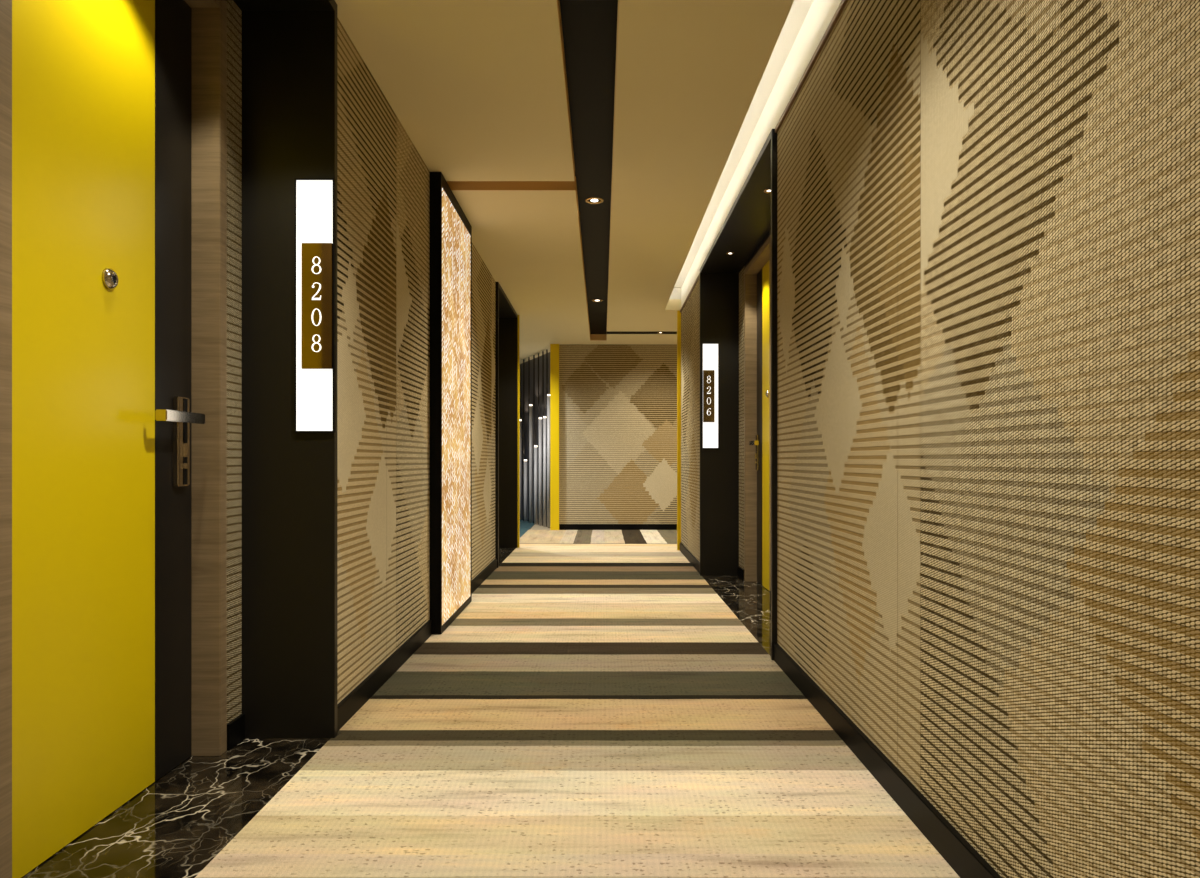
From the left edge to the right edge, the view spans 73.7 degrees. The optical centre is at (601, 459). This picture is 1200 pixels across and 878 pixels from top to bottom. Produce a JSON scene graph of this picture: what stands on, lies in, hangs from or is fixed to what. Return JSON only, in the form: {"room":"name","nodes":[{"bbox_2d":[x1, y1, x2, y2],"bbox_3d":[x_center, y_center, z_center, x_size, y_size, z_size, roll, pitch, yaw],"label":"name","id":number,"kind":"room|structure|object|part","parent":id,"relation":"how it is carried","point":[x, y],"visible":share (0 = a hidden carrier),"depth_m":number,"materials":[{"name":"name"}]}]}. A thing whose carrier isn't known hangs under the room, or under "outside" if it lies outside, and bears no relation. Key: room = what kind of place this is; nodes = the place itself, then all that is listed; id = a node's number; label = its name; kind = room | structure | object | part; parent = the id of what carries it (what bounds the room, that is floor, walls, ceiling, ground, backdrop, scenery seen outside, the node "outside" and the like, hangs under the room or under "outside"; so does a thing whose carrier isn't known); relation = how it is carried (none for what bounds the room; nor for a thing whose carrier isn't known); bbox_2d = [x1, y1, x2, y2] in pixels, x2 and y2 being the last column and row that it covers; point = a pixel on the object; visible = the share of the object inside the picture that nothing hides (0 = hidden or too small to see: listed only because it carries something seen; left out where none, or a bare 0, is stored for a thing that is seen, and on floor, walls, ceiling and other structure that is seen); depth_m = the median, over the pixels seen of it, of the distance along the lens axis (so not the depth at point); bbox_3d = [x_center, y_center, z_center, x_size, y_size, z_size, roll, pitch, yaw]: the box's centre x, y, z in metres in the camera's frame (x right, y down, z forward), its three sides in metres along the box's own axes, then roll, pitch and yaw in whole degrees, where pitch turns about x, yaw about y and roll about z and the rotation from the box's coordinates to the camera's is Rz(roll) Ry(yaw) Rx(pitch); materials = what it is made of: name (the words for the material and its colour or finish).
{"room":"hotel corridor","nodes":[
{"label":"hotel corridor","id":0,"kind":"room"},
{"bbox_2d":[21,739,329,877],"bbox_3d":[-1.186,1.003,1.445,0.428,0.006,2.850,0,0,0],"label":"floor","id":1,"kind":"structure","parent":0,"point":[175,826],"depth_m":2.24,"materials":[{"name":"black stone"}]},
{"bbox_2d":[226,0,241,723],"bbox_3d":[-1.443,-0.306,2.810,0.300,2.612,0.120,0,0,0],"label":"wall","id":2,"kind":"structure","parent":0,"point":[234,13],"depth_m":2.81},
{"bbox_2d":[227,714,244,750],"bbox_3d":[-1.292,0.955,2.811,0.022,0.090,0.118,0,0,0],"label":"baseboard","id":3,"kind":"structure","parent":2,"relation":"attached to","point":[236,727],"depth_m":2.80,"materials":[{"name":"black wood"}]},
{"bbox_2d":[337,17,495,703],"bbox_3d":[-1.295,-0.325,5.150,0.620,2.650,4.500,0,0,0],"label":"wall","id":4,"kind":"structure","parent":0,"point":[383,181],"depth_m":3.64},
{"bbox_2d":[233,0,336,738],"bbox_3d":[-1.197,-0.323,1.445,0.476,2.653,2.910,0,0,0],"label":"trim","id":5,"kind":"structure","parent":4,"relation":"attached to","point":[289,47],"depth_m":2.87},
{"bbox_2d":[294,178,335,432],"bbox_3d":[-1.027,-0.552,2.857,0.142,0.908,0.025,0,0,0],"label":"number sign","id":6,"kind":"object","parent":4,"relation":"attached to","point":[314,198],"visible":1,"depth_m":2.86,"materials":[{"name":"white plastic"}]},
{"bbox_3d":[-1.016,-0.549,2.853,0.108,0.448,0.010,0,0,0],"label":"number plate","id":7,"kind":"part","parent":6,"relation":"part of","materials":[{"name":"brown metal"}]},
{"bbox_2d":[337,620,431,731],"bbox_3d":[-0.983,0.955,3.728,0.025,0.090,1.655,0,0,0],"label":"baseboard","id":8,"kind":"structure","parent":4,"relation":"attached to","point":[370,685],"depth_m":3.49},
{"bbox_2d":[430,172,471,634],"bbox_3d":[-0.953,-0.323,5.105,0.068,2.646,1.070,0,0,0],"label":"light panel","id":9,"kind":"object","parent":4,"relation":"attached to","point":[450,229],"visible":0.93,"depth_m":4.81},
{"bbox_2d":[472,558,496,592],"bbox_3d":[-0.983,0.955,6.527,0.025,0.090,1.745,0,0,0],"label":"baseboard","id":10,"kind":"structure","parent":4,"relation":"attached to","point":[485,573],"depth_m":6.59,"materials":[{"name":"black wood"}]},
{"bbox_2d":[496,282,517,567],"bbox_3d":[-1.197,-0.323,8.245,0.476,2.653,1.690,0,0,0],"label":"trim","id":11,"kind":"structure","parent":4,"relation":"attached to","point":[506,316],"depth_m":9.06,"materials":[{"name":"black wood"}]},
{"bbox_2d":[335,0,573,180],"bbox_3d":[-0.931,-1.710,0.667,1.537,0.120,8.135,0,0,0],"label":"ceiling","id":12,"kind":"structure","parent":0,"point":[477,87],"depth_m":3.46,"materials":[{"name":"paint"}]},
{"bbox_2d":[557,0,574,180],"bbox_3d":[-0.162,-1.693,0.667,0.004,0.084,8.135,0,0,0],"label":"trim","id":13,"kind":"structure","parent":12,"relation":"attached to","point":[558,1],"depth_m":3.51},
{"bbox_2d":[560,0,617,333],"bbox_3d":[-0.051,-1.755,3.835,0.265,0.040,14.470,0,0,0],"label":"trim","id":14,"kind":"structure","parent":12,"relation":"attached to","point":[589,27],"depth_m":4.09,"materials":[{"name":"black paint"}]},
{"bbox_2d":[585,198,603,203],"bbox_3d":[-0.051,-1.734,5.350,0.124,0.009,0.124,0,0,0],"label":"recessed light","id":15,"kind":"object","parent":14,"relation":"attached to","point":[594,201],"visible":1,"depth_m":5.35,"materials":[{"name":"gold metal"}]},
{"bbox_2d":[499,548,515,564],"bbox_3d":[-1.186,1.003,8.245,0.428,0.006,1.630,0,0,0],"label":"floor","id":16,"kind":"structure","parent":0,"point":[504,553],"depth_m":8.56,"materials":[{"name":"black stone"}]},
{"bbox_2d":[520,352,549,519],"bbox_3d":[-1.309,-0.325,13.667,0.100,2.650,4.200,0,0,-21],"label":"wall","id":17,"kind":"structure","parent":0,"point":[540,357],"depth_m":13.20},
{"bbox_2d":[520,519,549,536],"bbox_3d":[0.400,1.060,5.500,7.600,0.120,18.000,0,0,0],"label":"floor","id":18,"kind":"structure","parent":0,"point":[525,526],"depth_m":11.92,"materials":[{"name":"carpet"}]},
{"bbox_2d":[518,315,519,547],"bbox_3d":[-1.022,-0.325,9.110,0.165,2.650,0.040,0,0,0],"label":"trim","id":19,"kind":"structure","parent":18,"relation":"on","point":[518,315],"depth_m":9.10,"materials":[{"name":"yellow paint"}]},
{"bbox_2d":[520,419,521,519],"bbox_3d":[-1.386,-0.323,13.373,0.056,2.645,0.105,0,0,-44],"label":"pipe","id":20,"kind":"object","parent":18,"relation":"on","point":[520,419],"visible":0.35,"depth_m":13.33,"materials":[{"name":"white metal"}]},
{"bbox_2d":[523,360,526,520],"bbox_3d":[-1.265,-0.323,13.063,0.056,2.645,0.105,0,0,-44],"label":"pipe","id":21,"kind":"object","parent":18,"relation":"on","point":[524,461],"visible":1,"depth_m":13.03,"materials":[{"name":"white metal"}]},
{"bbox_3d":[-1.282,-0.325,13.105,0.022,2.640,0.022,0,0,0],"label":"rod","id":22,"kind":"part","parent":21,"relation":"part of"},
{"bbox_2d":[528,357,532,522],"bbox_3d":[-1.153,-0.323,12.778,0.056,2.645,0.105,0,0,-44],"label":"pipe","id":23,"kind":"object","parent":18,"relation":"on","point":[530,407],"visible":1,"depth_m":12.74,"materials":[{"name":"white metal"}]},
{"bbox_3d":[-1.170,-0.325,12.820,0.022,2.640,0.022,0,0,0],"label":"rod","id":24,"kind":"part","parent":23,"relation":"part of","materials":[{"name":"grey metal"}]},
{"bbox_2d":[533,355,537,523],"bbox_3d":[-1.052,-0.323,12.521,0.056,2.645,0.105,0,0,-44],"label":"pipe","id":25,"kind":"object","parent":18,"relation":"on","point":[535,448],"visible":1,"depth_m":12.50,"materials":[{"name":"white metal"}]},
{"bbox_3d":[-1.069,-0.325,12.563,0.022,2.640,0.022,0,0,0],"label":"rod","id":26,"kind":"part","parent":25,"relation":"part of","materials":[{"name":"grey metal"}]},
{"bbox_2d":[538,353,541,524],"bbox_3d":[-0.962,-0.323,12.293,0.056,2.645,0.105,0,0,-44],"label":"pipe","id":27,"kind":"object","parent":18,"relation":"on","point":[539,418],"visible":0.94,"depth_m":12.25,"materials":[{"name":"white metal"}]},
{"bbox_3d":[-0.979,-0.325,12.335,0.022,2.640,0.022,0,0,0],"label":"rod","id":28,"kind":"part","parent":27,"relation":"part of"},
{"bbox_2d":[542,351,545,526],"bbox_3d":[-0.876,-0.323,12.073,0.056,2.645,0.105,0,0,-44],"label":"pipe","id":29,"kind":"object","parent":18,"relation":"on","point":[543,416],"visible":0.82,"depth_m":12.04,"materials":[{"name":"white metal"}]},
{"bbox_3d":[-0.893,-0.325,12.115,0.022,2.640,0.022,0,0,0],"label":"rod","id":30,"kind":"part","parent":29,"relation":"part of","materials":[{"name":"grey metal"}]},
{"bbox_2d":[546,350,549,527],"bbox_3d":[-0.804,-0.323,11.888,0.056,2.645,0.105,0,0,-44],"label":"pipe","id":31,"kind":"object","parent":18,"relation":"on","point":[547,394],"visible":0.77,"depth_m":11.85,"materials":[{"name":"white metal"}]},
{"bbox_3d":[-0.820,-0.325,11.930,0.022,2.640,0.022,0,0,0],"label":"rod","id":32,"kind":"part","parent":31,"relation":"part of","materials":[{"name":"grey metal"}]},
{"bbox_2d":[195,544,959,877],"bbox_3d":[-0.058,1.002,3.050,1.829,0.009,12.900,0,0,0],"label":"carpet","id":33,"kind":"object","parent":18,"relation":"on","point":[591,710],"visible":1,"depth_m":2.65,"materials":[{"name":"beige carpet"}]},
{"bbox_2d":[520,530,676,543],"bbox_3d":[1.125,1.002,10.475,4.350,0.009,1.890,0,0,0],"label":"carpet","id":34,"kind":"object","parent":18,"relation":"on","point":[531,536],"visible":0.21,"depth_m":10.29,"materials":[{"name":"beige carpet"}]},
{"bbox_2d":[452,190,676,363],"bbox_3d":[0.000,-1.710,9.947,6.800,0.120,10.105,0,0,0],"label":"ceiling","id":35,"kind":"structure","parent":0,"point":[528,241],"depth_m":6.62,"materials":[{"name":"paint"}]},
{"bbox_2d":[447,181,574,189],"bbox_3d":[-0.931,-1.710,4.895,1.537,0.120,0.004,0,0,0],"label":"trim","id":36,"kind":"structure","parent":35,"relation":"attached to","point":[454,185],"depth_m":4.89,"materials":[{"name":"brown wood"}]},
{"bbox_2d":[575,176,589,332],"bbox_3d":[-0.162,-1.693,7.973,0.004,0.084,6.155,0,0,0],"label":"trim","id":37,"kind":"structure","parent":35,"relation":"attached to","point":[575,176],"depth_m":6.25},
{"bbox_2d":[590,334,605,339],"bbox_3d":[-0.049,-1.693,11.047,0.222,0.084,0.006,0,0,0],"label":"trim","id":38,"kind":"structure","parent":35,"relation":"attached to","point":[592,336],"depth_m":11.04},
{"bbox_2d":[607,331,676,333],"bbox_3d":[1.731,-1.677,10.385,3.338,0.046,0.226,0,0,0],"label":"trim","id":39,"kind":"structure","parent":35,"relation":"attached to","point":[608,332],"depth_m":10.38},
{"bbox_2d":[559,345,676,523],"bbox_3d":[1.340,-0.325,11.490,3.920,2.650,0.120,0,0,0],"label":"wall","id":40,"kind":"structure","parent":0,"point":[618,403],"depth_m":11.43,"materials":[{"name":"beige fabric"}]},
{"bbox_2d":[550,344,558,529],"bbox_3d":[-0.672,-0.325,11.440,0.125,2.650,0.140,0,0,0],"label":"trim","id":41,"kind":"structure","parent":40,"relation":"attached to","point":[554,348],"depth_m":11.37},
{"bbox_2d":[559,524,676,529],"bbox_3d":[1.340,0.958,11.424,3.920,0.085,0.012,0,0,0],"label":"baseboard","id":42,"kind":"structure","parent":40,"relation":"attached to","point":[561,526],"depth_m":11.42,"materials":[{"name":"black wood"}]},
{"bbox_2d":[670,288,680,298],"bbox_3d":[0.746,-1.833,8.820,0.292,0.125,0.020,0,0,0],"label":"cove","id":43,"kind":"object","parent":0,"point":[676,293],"visible":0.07,"depth_m":8.81,"materials":[{"name":"paint"}]},
{"bbox_2d":[681,278,699,561],"bbox_3d":[1.182,-0.325,7.880,0.620,2.650,1.900,0,0,0],"label":"wall","id":44,"kind":"structure","parent":0,"point":[690,314],"depth_m":7.79,"materials":[{"name":"beige fabric"}]},
{"bbox_2d":[677,311,680,549],"bbox_3d":[0.912,-0.325,8.850,0.160,2.650,0.040,0,0,0],"label":"trim","id":45,"kind":"structure","parent":44,"relation":"attached to","point":[678,312],"depth_m":8.83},
{"bbox_2d":[680,542,699,573],"bbox_3d":[0.869,0.955,7.879,0.027,0.090,1.898,0,0,0],"label":"baseboard","id":46,"kind":"structure","parent":44,"relation":"attached to","point":[689,556],"depth_m":7.73,"materials":[{"name":"black wood"}]},
{"bbox_2d":[680,273,699,312],"bbox_3d":[0.866,-1.639,7.880,0.012,0.022,1.900,0,0,0],"label":"trim","id":47,"kind":"structure","parent":44,"relation":"attached to","point":[698,277],"depth_m":7.78,"materials":[{"name":"white paint"}]},
{"bbox_2d":[702,343,718,448],"bbox_3d":[0.934,-0.552,6.887,0.144,0.908,0.025,0,0,0],"label":"number sign","id":48,"kind":"object","parent":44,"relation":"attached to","point":[710,351],"visible":1,"depth_m":6.89,"materials":[{"name":"white plastic"}]},
{"bbox_3d":[0.919,-0.549,6.883,0.098,0.448,0.010,0,0,0],"label":"number plate","id":49,"kind":"part","parent":48,"relation":"part of","materials":[{"name":"brown metal"}]},
{"bbox_2d":[737,566,743,580],"bbox_3d":[1.179,0.955,6.761,0.022,0.090,0.278,0,0,0],"label":"baseboard","id":50,"kind":"structure","parent":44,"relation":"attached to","point":[740,571],"depth_m":6.75,"materials":[{"name":"black wood"}]},
{"bbox_2d":[607,0,793,330],"bbox_3d":[1.731,-1.710,3.435,3.338,0.120,13.670,0,0,0],"label":"ceiling","id":51,"kind":"structure","parent":0,"point":[689,75],"depth_m":3.93,"materials":[{"name":"paint"}]},
{"bbox_2d":[607,0,618,313],"bbox_3d":[0.060,-1.664,3.430,0.004,0.032,13.660,0,0,0],"label":"trim","id":52,"kind":"structure","parent":51,"relation":"attached to","point":[618,0],"depth_m":3.88,"materials":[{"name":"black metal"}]},
{"bbox_2d":[674,0,812,287],"bbox_3d":[0.746,-1.915,2.715,0.292,0.040,12.230,0,0,0],"label":"cove","id":53,"kind":"object","parent":51,"relation":"attached to","point":[798,12],"visible":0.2,"depth_m":4.36,"materials":[{"name":"paint"}]},
{"bbox_2d":[702,576,770,655],"bbox_3d":[1.073,1.003,5.455,0.433,0.006,2.890,0,0,0],"label":"floor","id":54,"kind":"structure","parent":0,"point":[749,601],"depth_m":5.61,"materials":[{"name":"black stone"}]},
{"bbox_2d":[739,265,744,568],"bbox_3d":[1.330,-0.306,6.760,0.300,2.612,0.280,0,0,0],"label":"wall","id":55,"kind":"structure","parent":0,"point":[741,273],"depth_m":6.77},
{"bbox_2d":[745,230,770,267],"bbox_3d":[1.330,-1.593,6.095,0.300,0.037,1.050,0,0,0],"label":"wall","id":56,"kind":"structure","parent":0,"point":[769,233],"depth_m":6.03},
{"bbox_2d":[777,0,1199,877],"bbox_3d":[1.182,-0.325,0.290,0.620,2.650,7.380,0,0,0],"label":"wall","id":57,"kind":"structure","parent":0,"point":[988,211],"depth_m":1.72,"materials":[{"name":"beige fabric"}]},
{"bbox_2d":[700,129,776,659],"bbox_3d":[1.084,-0.323,5.455,0.476,2.653,2.950,0,0,0],"label":"trim","id":58,"kind":"structure","parent":57,"relation":"attached to","point":[753,213],"depth_m":6.90,"materials":[{"name":"black wood"}]},
{"bbox_2d":[681,0,840,306],"bbox_3d":[0.922,-1.775,2.715,0.100,0.250,12.230,0,0,0],"label":"trim","id":59,"kind":"structure","parent":57,"relation":"attached to","point":[820,14],"depth_m":4.07,"materials":[{"name":"paint"}]},
{"bbox_2d":[775,0,847,132],"bbox_3d":[0.866,-1.639,0.290,0.012,0.022,7.380,0,0,0],"label":"trim","id":60,"kind":"structure","parent":57,"relation":"attached to","point":[843,3],"depth_m":3.27,"materials":[{"name":"white paint"}]},
{"bbox_2d":[774,643,1001,877],"bbox_3d":[0.869,0.955,0.290,0.027,0.090,7.380,0,0,0],"label":"baseboard","id":61,"kind":"structure","parent":57,"relation":"attached to","point":[950,844],"depth_m":2.32,"materials":[{"name":"black wood"}]},
{"bbox_3d":[-1.443,-0.306,0.860,0.300,2.612,1.680,0,0,0],"label":"wall","id":62,"kind":"structure","parent":0,"visible":0},
{"bbox_2d":[0,0,226,877],"bbox_3d":[-1.367,-0.287,2.225,0.156,2.575,1.050,0,0,0],"label":"door","id":63,"kind":"structure","parent":62,"relation":"in","point":[113,113],"depth_m":2.23,"materials":[{"name":"yellow wood"}]},
{"bbox_3d":[-1.336,-0.135,2.520,0.058,0.034,0.236,0,0,0],"label":"lever handle","id":64,"kind":"part","parent":63,"relation":"part of","materials":[{"name":"silver metal"}]},
{"bbox_3d":[-1.373,-0.060,2.612,0.021,0.290,0.072,0,0,0],"label":"lock plate","id":65,"kind":"part","parent":63,"relation":"part of","materials":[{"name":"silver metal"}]},
{"bbox_3d":[1.330,-0.306,4.790,0.300,2.612,1.560,0,0,0],"label":"wall","id":66,"kind":"structure","parent":0,"visible":0},
{"bbox_2d":[744,235,770,601],"bbox_3d":[1.254,-0.287,6.095,0.156,2.575,1.050,0,0,0],"label":"door","id":67,"kind":"structure","parent":66,"relation":"in","point":[757,274],"depth_m":6.50,"materials":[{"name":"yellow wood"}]},
{"bbox_3d":[1.223,-0.135,6.390,0.058,0.034,0.236,0,0,0],"label":"lever handle","id":68,"kind":"part","parent":67,"relation":"part of","materials":[{"name":"silver metal"}]},
{"bbox_3d":[1.260,-0.060,6.482,0.021,0.290,0.072,0,0,0],"label":"lock plate","id":69,"kind":"part","parent":67,"relation":"part of","materials":[{"name":"silver metal"}]}
]}

